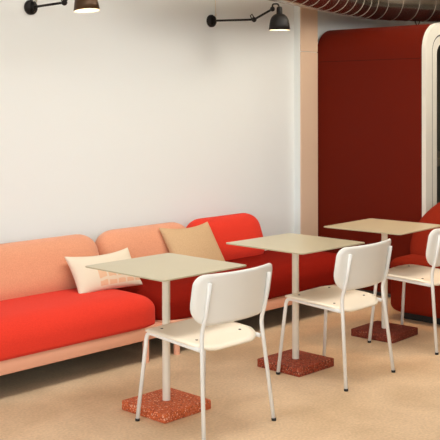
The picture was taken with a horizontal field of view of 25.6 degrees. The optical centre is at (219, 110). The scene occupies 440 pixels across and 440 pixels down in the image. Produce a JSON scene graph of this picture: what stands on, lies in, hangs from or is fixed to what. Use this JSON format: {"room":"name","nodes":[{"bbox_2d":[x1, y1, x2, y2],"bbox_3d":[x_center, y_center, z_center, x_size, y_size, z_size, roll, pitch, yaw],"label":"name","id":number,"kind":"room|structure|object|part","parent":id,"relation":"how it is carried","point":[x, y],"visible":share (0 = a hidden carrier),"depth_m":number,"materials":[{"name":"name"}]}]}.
{"room":"cafe","nodes":[
{"label":"cafe","id":0,"kind":"room"},
{"bbox_2d":[0,0,439,243],"bbox_3d":[-1.375,-0.028,6.099,0.200,3.100,12.600,0,1,43],"label":"wall","id":1,"kind":"structure","parent":0,"point":[125,113],"depth_m":6.82,"materials":[{"name":"white paint"}]},
{"bbox_2d":[24,0,99,14],"bbox_3d":[-0.968,-1.080,5.910,0.643,0.994,0.156,0,1,43],"label":"wall lamp","id":2,"kind":"object","parent":1,"relation":"attached to","point":[31,7],"visible":1,"depth_m":5.82,"materials":[{"name":"black metal"}]},
{"bbox_3d":[-1.191,-0.651,6.125,0.026,0.094,0.094,0,1,43],"label":"wall plate","id":3,"kind":"part","parent":2,"relation":"part of","materials":[{"name":"black metal"}]},
{"bbox_3d":[-1.057,-0.653,5.998,0.305,0.022,0.016,0,1,43],"label":"arm","id":4,"kind":"part","parent":2,"relation":"part of","materials":[{"name":"black metal"}]},
{"bbox_3d":[-0.789,-0.671,5.746,0.155,0.177,0.156,0,1,43],"label":"lamp shade","id":5,"kind":"part","parent":2,"relation":"part of","materials":[{"name":"brown metal"}]},
{"bbox_2d":[206,0,289,30],"bbox_3d":[0.202,-1.080,7.075,0.750,1.021,0.152,0,1,43],"label":"wall lamp","id":6,"kind":"object","parent":1,"relation":"attached to","point":[279,21],"visible":1,"depth_m":6.87,"materials":[{"name":"black metal"}]},
{"bbox_3d":[-0.061,-0.675,7.326,0.026,0.094,0.094,0,1,43],"label":"wall plate","id":7,"kind":"part","parent":6,"relation":"part of","materials":[{"name":"black metal"}]},
{"bbox_3d":[0.105,-0.667,7.171,0.391,0.031,0.016,0,1,43],"label":"arm","id":8,"kind":"part","parent":6,"relation":"part of","materials":[{"name":"black metal"}]},
{"bbox_3d":[0.310,-0.691,6.977,0.180,0.080,0.016,0,1,43],"label":"arm","id":9,"kind":"part","parent":6,"relation":"part of","materials":[{"name":"black metal"}]},
{"bbox_3d":[0.421,-0.652,6.874,0.152,0.166,0.152,0,1,43],"label":"lamp shade","id":10,"kind":"part","parent":6,"relation":"part of","materials":[{"name":"black metal"}]},
{"bbox_2d":[294,6,316,233],"bbox_3d":[0.714,-0.052,8.136,0.070,3.100,0.230,0,1,43],"label":"trim","id":11,"kind":"structure","parent":1,"relation":"attached to","point":[297,51],"depth_m":8.05,"materials":[{"name":"white paint"}]},
{"bbox_2d":[300,52,317,235],"bbox_3d":[0.746,0.506,8.116,0.011,1.985,0.224,0,1,43],"label":"column","id":12,"kind":"structure","parent":1,"relation":"attached to","point":[308,60],"depth_m":8.10,"materials":[{"name":"beige paint"}]},
{"bbox_2d":[300,7,317,51],"bbox_3d":[0.742,-1.046,8.102,0.011,1.110,0.224,0,1,43],"label":"column","id":13,"kind":"structure","parent":1,"relation":"attached to","point":[308,17],"depth_m":8.09,"materials":[{"name":"beige paint"}]},
{"bbox_2d":[0,295,439,439],"bbox_3d":[1.499,1.599,3.413,8.080,0.120,12.600,0,1,43],"label":"floor","id":14,"kind":"structure","parent":0,"point":[78,398],"depth_m":5.27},
{"bbox_2d":[0,234,161,375],"bbox_3d":[-1.288,1.163,5.433,0.728,0.730,2.023,0,1,43],"label":"sofa","id":15,"kind":"object","parent":14,"relation":"on","point":[44,318],"visible":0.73,"depth_m":5.62,"materials":[{"name":"red fabric"}]},
{"bbox_2d":[0,234,98,300],"bbox_3d":[-1.460,0.979,5.551,0.254,0.364,1.964,0,1,43],"label":"cushion","id":16,"kind":"object","parent":15,"relation":"on","point":[29,268],"depth_m":5.83,"materials":[{"name":"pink fabric"}]},
{"bbox_2d":[0,288,154,360],"bbox_3d":[-1.281,1.202,5.428,0.710,0.207,2.022,0,1,43],"label":"seat cushion","id":17,"kind":"object","parent":15,"relation":"on","point":[42,322],"depth_m":5.49,"materials":[{"name":"red fabric"}]},
{"bbox_3d":[-1.290,1.346,5.438,0.720,0.080,2.010,0,1,43],"label":"frame","id":18,"kind":"part","parent":15,"relation":"part of","materials":[{"name":"pink paint"}]},
{"bbox_2d":[65,247,142,293],"bbox_3d":[-0.716,0.999,6.033,0.170,0.223,0.510,0,1,43],"label":"throw pillow","id":19,"kind":"object","parent":15,"relation":"on","point":[87,280],"visible":0.78,"depth_m":5.93,"materials":[{"name":"beige fabric"}]},
{"bbox_3d":[-0.449,1.451,5.859,0.042,0.142,0.043,0,1,43],"label":"leg","id":20,"kind":"part","parent":15,"relation":"part of","materials":[{"name":"pink paint"}]},
{"bbox_2d":[85,253,245,423],"bbox_3d":[-0.275,1.159,4.959,0.594,0.740,0.594,0,1,44],"label":"cafe table","id":21,"kind":"object","parent":14,"relation":"on","point":[165,405],"visible":0.99,"depth_m":4.94,"materials":[{"name":"beige laminate"}]},
{"bbox_2d":[135,263,275,439],"bbox_3d":[-0.070,1.142,4.772,0.522,0.778,0.551,0,1,44],"label":"cafe chair","id":22,"kind":"object","parent":14,"relation":"on","point":[218,300],"visible":0.99,"depth_m":4.63,"materials":[{"name":"beige plastic"}]},
{"bbox_3d":[-0.249,1.302,4.649,0.434,0.438,0.049,0,1,44],"label":"leg","id":23,"kind":"part","parent":22,"relation":"part of","materials":[{"name":"white metal"}]},
{"bbox_3d":[-0.086,1.098,4.787,0.430,0.054,0.455,0,1,44],"label":"seat","id":24,"kind":"part","parent":22,"relation":"part of","materials":[{"name":"beige plastic"}]},
{"bbox_3d":[-0.076,1.158,4.466,0.073,0.729,0.058,0,1,44],"label":"leg","id":25,"kind":"part","parent":22,"relation":"part of","materials":[{"name":"white metal"}]},
{"bbox_3d":[0.083,0.877,4.619,0.092,0.246,0.551,0,1,44],"label":"backrest","id":26,"kind":"part","parent":22,"relation":"part of","materials":[{"name":"white plastic"}]},
{"bbox_3d":[0.050,1.299,4.955,0.434,0.438,0.049,0,1,44],"label":"leg","id":27,"kind":"part","parent":22,"relation":"part of","materials":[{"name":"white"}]},
{"bbox_3d":[0.236,1.155,4.786,0.073,0.729,0.058,0,1,44],"label":"leg","id":28,"kind":"part","parent":22,"relation":"part of","materials":[{"name":"white metal"}]},
{"bbox_2d":[95,213,336,354],"bbox_3d":[0.101,1.146,6.910,0.728,0.730,2.128,0,1,43],"label":"sofa","id":29,"kind":"object","parent":14,"relation":"on","point":[316,269],"visible":0.34,"depth_m":6.76,"materials":[{"name":"red fabric"}]},
{"bbox_2d":[95,222,184,257],"bbox_3d":[-0.497,0.967,6.575,0.254,0.364,0.824,0,1,43],"label":"cushion","id":30,"kind":"object","parent":29,"relation":"on","point":[146,240],"depth_m":6.42,"materials":[{"name":"pink fabric"}]},
{"bbox_3d":[-0.270,1.449,6.049,0.042,0.142,0.043,0,1,43],"label":"leg","id":31,"kind":"part","parent":29,"relation":"part of","materials":[{"name":"pink paint"}]},
{"bbox_2d":[159,222,224,260],"bbox_3d":[-0.173,0.956,6.675,0.226,0.323,0.476,0,1,44],"label":"throw pillow","id":32,"kind":"object","parent":29,"relation":"on","point":[197,241],"visible":0.66,"depth_m":6.62,"materials":[{"name":"beige fabric"}]},
{"bbox_2d":[186,213,264,260],"bbox_3d":[0.046,0.961,7.152,0.254,0.364,0.749,0,1,43],"label":"cushion","id":33,"kind":"object","parent":29,"relation":"on","point":[240,226],"depth_m":7.09,"materials":[{"name":"red fabric"}]},
{"bbox_2d":[117,250,336,319],"bbox_3d":[0.128,1.185,6.926,0.710,0.207,2.067,0,1,43],"label":"seat cushion","id":34,"kind":"object","parent":29,"relation":"on","point":[316,269],"depth_m":6.79,"materials":[{"name":"red fabric"}]},
{"bbox_3d":[0.119,1.329,6.936,0.720,0.080,2.055,0,1,43],"label":"frame","id":35,"kind":"part","parent":29,"relation":"part of","materials":[{"name":"pink paint"}]},
{"bbox_2d":[226,233,364,376],"bbox_3d":[0.448,1.150,5.754,0.594,0.740,0.594,0,1,44],"label":"cafe table","id":36,"kind":"object","parent":14,"relation":"on","point":[294,362],"visible":0.99,"depth_m":5.73,"materials":[{"name":"beige laminate"}]},
{"bbox_2d":[276,238,394,391],"bbox_3d":[0.672,1.132,5.601,0.522,0.778,0.551,0,1,42],"label":"cafe chair","id":37,"kind":"object","parent":14,"relation":"on","point":[356,267],"visible":0.98,"depth_m":5.47,"materials":[{"name":"white plastic"}]},
{"bbox_3d":[0.499,1.293,5.470,0.434,0.438,0.049,0,1,42],"label":"leg","id":38,"kind":"part","parent":37,"relation":"part of","materials":[{"name":"white metal"}]},
{"bbox_3d":[0.655,1.089,5.616,0.430,0.054,0.455,0,1,42],"label":"seat","id":39,"kind":"part","parent":37,"relation":"part of","materials":[{"name":"beige plastic"}]},
{"bbox_3d":[0.680,1.149,5.295,0.073,0.729,0.058,0,1,42],"label":"leg","id":40,"kind":"part","parent":37,"relation":"part of","materials":[{"name":"white metal"}]},
{"bbox_3d":[0.783,1.289,5.790,0.434,0.438,0.049,0,1,42],"label":"leg","id":41,"kind":"part","parent":37,"relation":"part of","materials":[{"name":"white metal"}]},
{"bbox_3d":[0.832,0.867,5.456,0.092,0.246,0.551,0,1,42],"label":"backrest","id":42,"kind":"part","parent":37,"relation":"part of","materials":[{"name":"white plastic"}]},
{"bbox_3d":[0.976,1.145,5.630,0.073,0.729,0.058,0,1,42],"label":"leg","id":43,"kind":"part","parent":37,"relation":"part of","materials":[{"name":"white metal"}]},
{"bbox_2d":[317,23,439,296],"bbox_3d":[1.804,0.398,8.447,1.116,2.190,1.700,0,1,43],"label":"booth","id":44,"kind":"object","parent":14,"relation":"on","point":[379,87],"visible":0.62,"depth_m":7.81,"materials":[{"name":"red"}]},
{"bbox_3d":[2.157,0.385,8.115,0.036,2.160,1.700,0,1,43],"label":"frame","id":45,"kind":"part","parent":44,"relation":"part of","materials":[{"name":"beige"}]},
{"bbox_3d":[2.157,0.385,8.115,0.032,1.951,1.491,0,1,43],"label":"door","id":46,"kind":"part","parent":44,"relation":"part of","materials":[{"name":"beige"}]},
{"bbox_2d":[324,218,439,343],"bbox_3d":[1.105,1.142,6.518,0.594,0.740,0.594,0,1,41],"label":"cafe table","id":47,"kind":"object","parent":14,"relation":"on","point":[398,332],"visible":0.96,"depth_m":6.47,"materials":[{"name":"laminate"}]},
{"bbox_2d":[368,228,439,354],"bbox_3d":[1.310,1.124,6.354,0.522,0.778,0.551,0,1,38],"label":"cafe chair","id":48,"kind":"object","parent":14,"relation":"on","point":[409,273],"visible":0.9,"depth_m":6.18,"materials":[{"name":"white plastic"}]},
{"bbox_3d":[1.147,1.285,6.211,0.434,0.438,0.049,0,1,38],"label":"leg","id":49,"kind":"part","parent":48,"relation":"part of","materials":[{"name":"white metal"}]},
{"bbox_3d":[1.407,1.281,6.550,0.434,0.438,0.049,0,1,38],"label":"leg","id":50,"kind":"part","parent":48,"relation":"part of","materials":[{"name":"white metal"}]},
{"bbox_3d":[1.292,1.080,6.367,0.430,0.054,0.455,0,1,38],"label":"seat","id":51,"kind":"part","parent":48,"relation":"part of","materials":[{"name":"beige plastic"}]},
{"bbox_3d":[1.480,0.859,6.221,0.092,0.246,0.551,0,1,38],"label":"backrest","id":52,"kind":"part","parent":48,"relation":"part of","materials":[{"name":"white plastic"}]},
{"bbox_3d":[1.340,1.140,6.050,0.073,0.729,0.058,0,1,38],"label":"leg","id":53,"kind":"part","parent":48,"relation":"part of","materials":[{"name":"white metal"}]},
{"bbox_2d":[391,202,439,324],"bbox_3d":[1.800,1.052,6.941,1.000,0.908,0.720,0,1,43],"label":"lounge chair","id":54,"kind":"object","parent":14,"relation":"on","point":[418,299],"visible":0.56,"depth_m":6.93,"materials":[{"name":"red fabric"}]},
{"bbox_3d":[1.801,1.256,6.943,0.980,0.400,0.720,0,1,43],"label":"seat","id":55,"kind":"part","parent":54,"relation":"part of","materials":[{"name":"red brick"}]},
{"bbox_3d":[1.824,0.941,6.965,1.000,0.686,0.525,0,1,43],"label":"backrest","id":56,"kind":"part","parent":54,"relation":"part of","materials":[{"name":"red fabric"}]},
{"bbox_3d":[1.491,-1.636,3.384,8.080,0.150,12.600,0,1,43],"label":"ceiling","id":57,"kind":"structure","parent":0,"visible":0},
{"bbox_2d":[269,0,439,24],"bbox_3d":[1.649,-1.183,8.195,5.185,0.884,1.098,-1,1,-41],"label":"ventilation duct","id":58,"kind":"object","parent":57,"relation":"hanging from","point":[389,10],"visible":1,"depth_m":8.37,"materials":[{"name":"metal"}]}
]}

